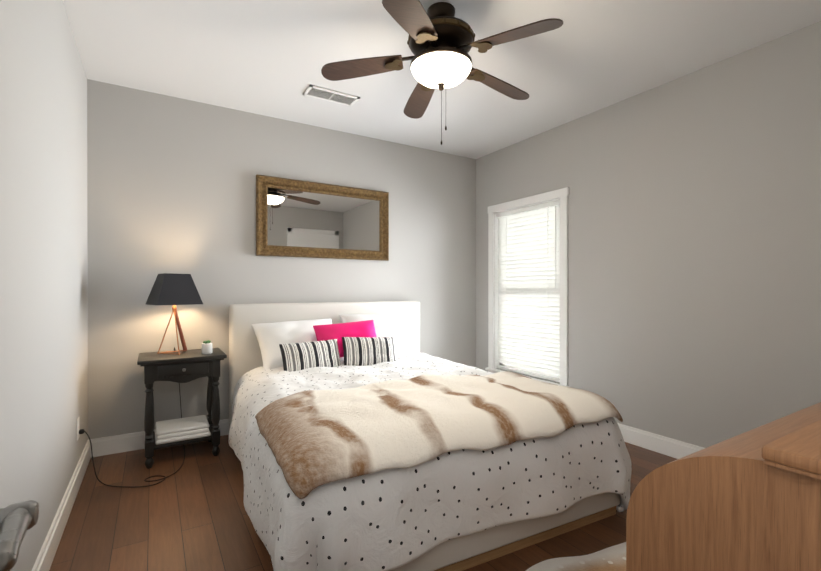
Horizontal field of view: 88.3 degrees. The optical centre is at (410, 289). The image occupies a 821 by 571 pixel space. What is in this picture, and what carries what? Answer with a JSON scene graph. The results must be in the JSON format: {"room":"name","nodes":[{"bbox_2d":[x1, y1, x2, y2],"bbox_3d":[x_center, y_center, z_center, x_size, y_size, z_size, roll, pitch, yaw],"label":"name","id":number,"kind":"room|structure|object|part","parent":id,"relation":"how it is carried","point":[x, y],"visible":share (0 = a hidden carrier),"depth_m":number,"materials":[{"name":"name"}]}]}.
{"room":"bedroom","nodes":[
{"label":"bedroom","id":0,"kind":"room"},
{"bbox_2d":[0,0,87,570],"bbox_3d":[-1.184,-0.136,1.156,0.100,2.440,3.620,0,0,-31],"label":"wall","id":1,"kind":"structure","parent":0,"point":[43,271],"depth_m":1.59,"materials":[{"name":"grey paint"}]},
{"bbox_2d":[32,440,90,570],"bbox_3d":[-1.130,1.027,1.183,0.016,0.115,3.604,0,0,-31],"label":"baseboard","id":2,"kind":"structure","parent":1,"relation":"attached to","point":[45,557],"depth_m":1.87,"materials":[{"name":"white wood"}]},
{"bbox_2d":[77,347,184,487],"bbox_3d":[-1.664,0.729,2.563,0.543,0.701,0.646,0,0,-31],"label":"power cord","id":3,"kind":"object","parent":1,"relation":"attached to","point":[80,431],"visible":0.83,"depth_m":2.37,"materials":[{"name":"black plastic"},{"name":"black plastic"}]},
{"bbox_3d":[-1.841,0.771,2.362,0.030,0.116,0.072,0,0,-31],"label":"plate","id":4,"kind":"part","parent":3,"relation":"part of","materials":[{"name":"white plastic"}]},
{"bbox_2d":[87,79,475,438],"bbox_3d":[-0.727,-0.142,3.614,3.440,2.440,0.100,0,0,-31],"label":"wall","id":5,"kind":"structure","parent":0,"point":[171,184],"depth_m":3.12,"materials":[{"name":"grey paint"}]},
{"bbox_2d":[88,419,228,456],"bbox_3d":[-0.696,1.020,3.567,3.240,0.115,0.016,0,0,-31],"label":"baseboard","id":6,"kind":"structure","parent":5,"relation":"attached to","point":[102,446],"depth_m":2.81,"materials":[{"name":"white wood"}]},
{"bbox_2d":[256,174,388,260],"bbox_3d":[-0.693,-0.577,3.548,1.150,0.620,0.042,0,0,-31],"label":"mirror","id":7,"kind":"object","parent":5,"relation":"attached to","point":[300,218],"visible":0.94,"depth_m":3.52,"materials":[{"name":"clear glass"}]},
{"bbox_3d":[-0.700,-0.577,3.560,0.988,0.458,0.006,0,0,-31],"label":"glass","id":8,"kind":"part","parent":7,"relation":"part of","materials":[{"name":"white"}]},
{"bbox_2d":[49,435,676,570],"bbox_3d":[0.242,1.132,2.029,3.440,0.100,3.820,0,0,-31],"label":"floor","id":9,"kind":"structure","parent":0,"point":[190,514],"depth_m":1.97,"materials":[{"name":"brown wood"}]},
{"bbox_2d":[137,348,226,468],"bbox_3d":[-1.504,0.750,2.788,0.490,0.660,0.395,0,0,-31],"label":"nightstand","id":10,"kind":"object","parent":9,"relation":"on","point":[188,365],"visible":1,"depth_m":2.68,"materials":[{"name":"black paint"}]},
{"bbox_2d":[146,273,202,354],"bbox_3d":[-1.554,0.156,2.782,0.270,0.524,0.270,0,0,45],"label":"lamp","id":11,"kind":"object","parent":10,"relation":"on","point":[174,290],"visible":1,"depth_m":2.72,"materials":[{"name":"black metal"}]},
{"bbox_3d":[-1.554,-0.006,2.781,0.327,0.200,0.327,0,0,-31],"label":"lamp shade","id":12,"kind":"part","parent":11,"relation":"part of","materials":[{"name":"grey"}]},
{"bbox_2d":[155,415,210,444],"bbox_3d":[-1.502,0.914,2.786,0.310,0.074,0.290,0,0,-31],"label":"blanket","id":13,"kind":"object","parent":10,"relation":"on","point":[187,430],"depth_m":2.71,"materials":[{"name":"white fabric"}]},
{"bbox_2d":[201,340,211,353],"bbox_3d":[-1.347,0.375,2.798,0.066,0.088,0.066,0,0,-31],"label":"potted plant","id":14,"kind":"object","parent":10,"relation":"on","point":[206,347],"visible":1,"depth_m":2.77,"materials":[{"name":"white ceramic"}]},
{"bbox_2d":[228,301,631,570],"bbox_3d":[-0.128,0.593,2.569,1.808,0.975,2.291,0,0,-31],"label":"bed","id":15,"kind":"object","parent":9,"relation":"on","point":[366,436],"visible":1,"depth_m":1.72,"materials":[{"name":"white fabric"}]},
{"bbox_2d":[252,319,343,369],"bbox_3d":[-0.817,0.404,3.150,0.685,0.359,0.345,0,0,-31],"label":"pillow","id":16,"kind":"object","parent":15,"relation":"on","point":[267,334],"depth_m":3.07,"materials":[{"name":"white fabric"}]},
{"bbox_3d":[-0.631,0.591,3.545,1.650,0.975,0.100,0,0,-31],"label":"headboard","id":17,"kind":"part","parent":15,"relation":"part of","materials":[{"name":"white fabric"}]},
{"bbox_2d":[313,320,376,356],"bbox_3d":[-0.469,0.369,3.174,0.534,0.280,0.173,0,0,-31],"label":"pillow","id":18,"kind":"object","parent":15,"relation":"on","point":[335,333],"depth_m":3.11,"materials":[{"name":"pink fabric"}]},
{"bbox_2d":[339,314,418,353],"bbox_3d":[-0.251,0.383,3.507,0.689,0.380,0.331,0,0,-31],"label":"pillow","id":19,"kind":"object","parent":15,"relation":"on","point":[397,326],"depth_m":3.48,"materials":[{"name":"white fabric"}]},
{"bbox_2d":[255,371,622,498],"bbox_3d":[0.148,0.565,1.969,1.584,0.194,0.817,0,0,-27],"label":"throw","id":20,"kind":"object","parent":15,"relation":"on","point":[379,439],"depth_m":1.67,"materials":[{"name":"fur"}]},
{"bbox_2d":[526,542,625,570],"bbox_3d":[0.689,1.081,1.443,1.361,0.002,0.587,0,0,-31],"label":"rug","id":21,"kind":"object","parent":9,"relation":"on","point":[612,558],"visible":0.4,"depth_m":1.67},
{"bbox_2d":[626,402,820,570],"bbox_3d":[1.142,0.654,0.946,1.434,0.861,0.600,0,0,-31],"label":"dresser","id":22,"kind":"object","parent":9,"relation":"on","point":[750,500],"visible":1,"depth_m":0.67,"materials":[{"name":"brown wood"}]},
{"bbox_2d":[63,0,820,158],"bbox_3d":[0.242,-1.408,2.022,3.440,0.100,3.820,0,0,-31],"label":"ceiling","id":23,"kind":"structure","parent":0,"point":[270,58],"depth_m":2.43,"materials":[{"name":"white paint"}]},
{"bbox_2d":[303,84,359,106],"bbox_3d":[-0.550,-1.355,2.957,0.360,0.010,0.160,0,0,-31],"label":"ceiling vent","id":24,"kind":"object","parent":23,"relation":"in","point":[321,93],"visible":1,"depth_m":2.95,"materials":[{"name":"white metal"}]},
{"bbox_2d":[321,0,562,144],"bbox_3d":[0.189,-1.028,2.088,1.086,0.660,1.130,0,0,-31],"label":"ceiling fan","id":25,"kind":"object","parent":23,"relation":"hanging from","point":[441,43],"visible":1,"depth_m":1.99,"materials":[{"name":"brown wood"}]},
{"bbox_3d":[0.149,-1.044,2.061,0.294,0.082,0.294,0,0,-31],"label":"lamp shade","id":26,"kind":"part","parent":25,"relation":"part of","materials":[{"name":"white glass"}]},
{"bbox_2d":[476,21,820,447],"bbox_3d":[1.668,-0.140,2.896,0.100,2.440,3.620,0,0,-31],"label":"wall","id":27,"kind":"structure","parent":0,"point":[694,258],"depth_m":2.63,"materials":[{"name":"grey paint"}]},
{"bbox_2d":[485,187,569,386],"bbox_3d":[1.060,0.012,3.849,0.145,1.690,0.970,0,0,-31],"label":"window","id":28,"kind":"structure","parent":27,"relation":"in","point":[562,195],"depth_m":3.78,"materials":[{"name":"white"}]},
{"bbox_2d":[496,200,559,381],"bbox_3d":[1.061,0.006,3.849,0.056,1.518,0.776,0,0,-31],"label":"window blinds","id":29,"kind":"object","parent":28,"relation":"attached to","point":[528,284],"visible":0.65,"depth_m":3.82,"materials":[{"name":"white plastic"}]},
{"bbox_3d":[1.101,0.007,3.874,0.040,1.540,0.800,0,0,-31],"label":"window sash","id":30,"kind":"part","parent":28,"relation":"part of","materials":[{"name":"white wood"}]},
{"bbox_2d":[617,423,704,458],"bbox_3d":[1.623,1.022,2.861,0.016,0.115,3.604,0,0,-31],"label":"baseboard","id":31,"kind":"structure","parent":27,"relation":"attached to","point":[671,447],"depth_m":2.81,"materials":[{"name":"white wood"}]},
{"bbox_3d":[1.211,-0.134,0.438,3.440,2.440,0.100,0,0,-31],"label":"wall","id":32,"kind":"structure","parent":0,"visible":0},
{"bbox_3d":[-0.228,0.061,0.076,0.035,2.028,0.760,0,0,-31],"label":"door leaf","id":33,"kind":"structure","parent":32,"relation":"in","visible":0},
{"bbox_2d":[0,500,38,570],"bbox_3d":[-0.381,0.201,0.327,0.134,0.064,0.177,0,0,-31],"label":"door handle","id":34,"kind":"object","parent":33,"relation":"attached to","point":[18,520],"depth_m":0.35,"materials":[{"name":"grey metal"}]}
]}

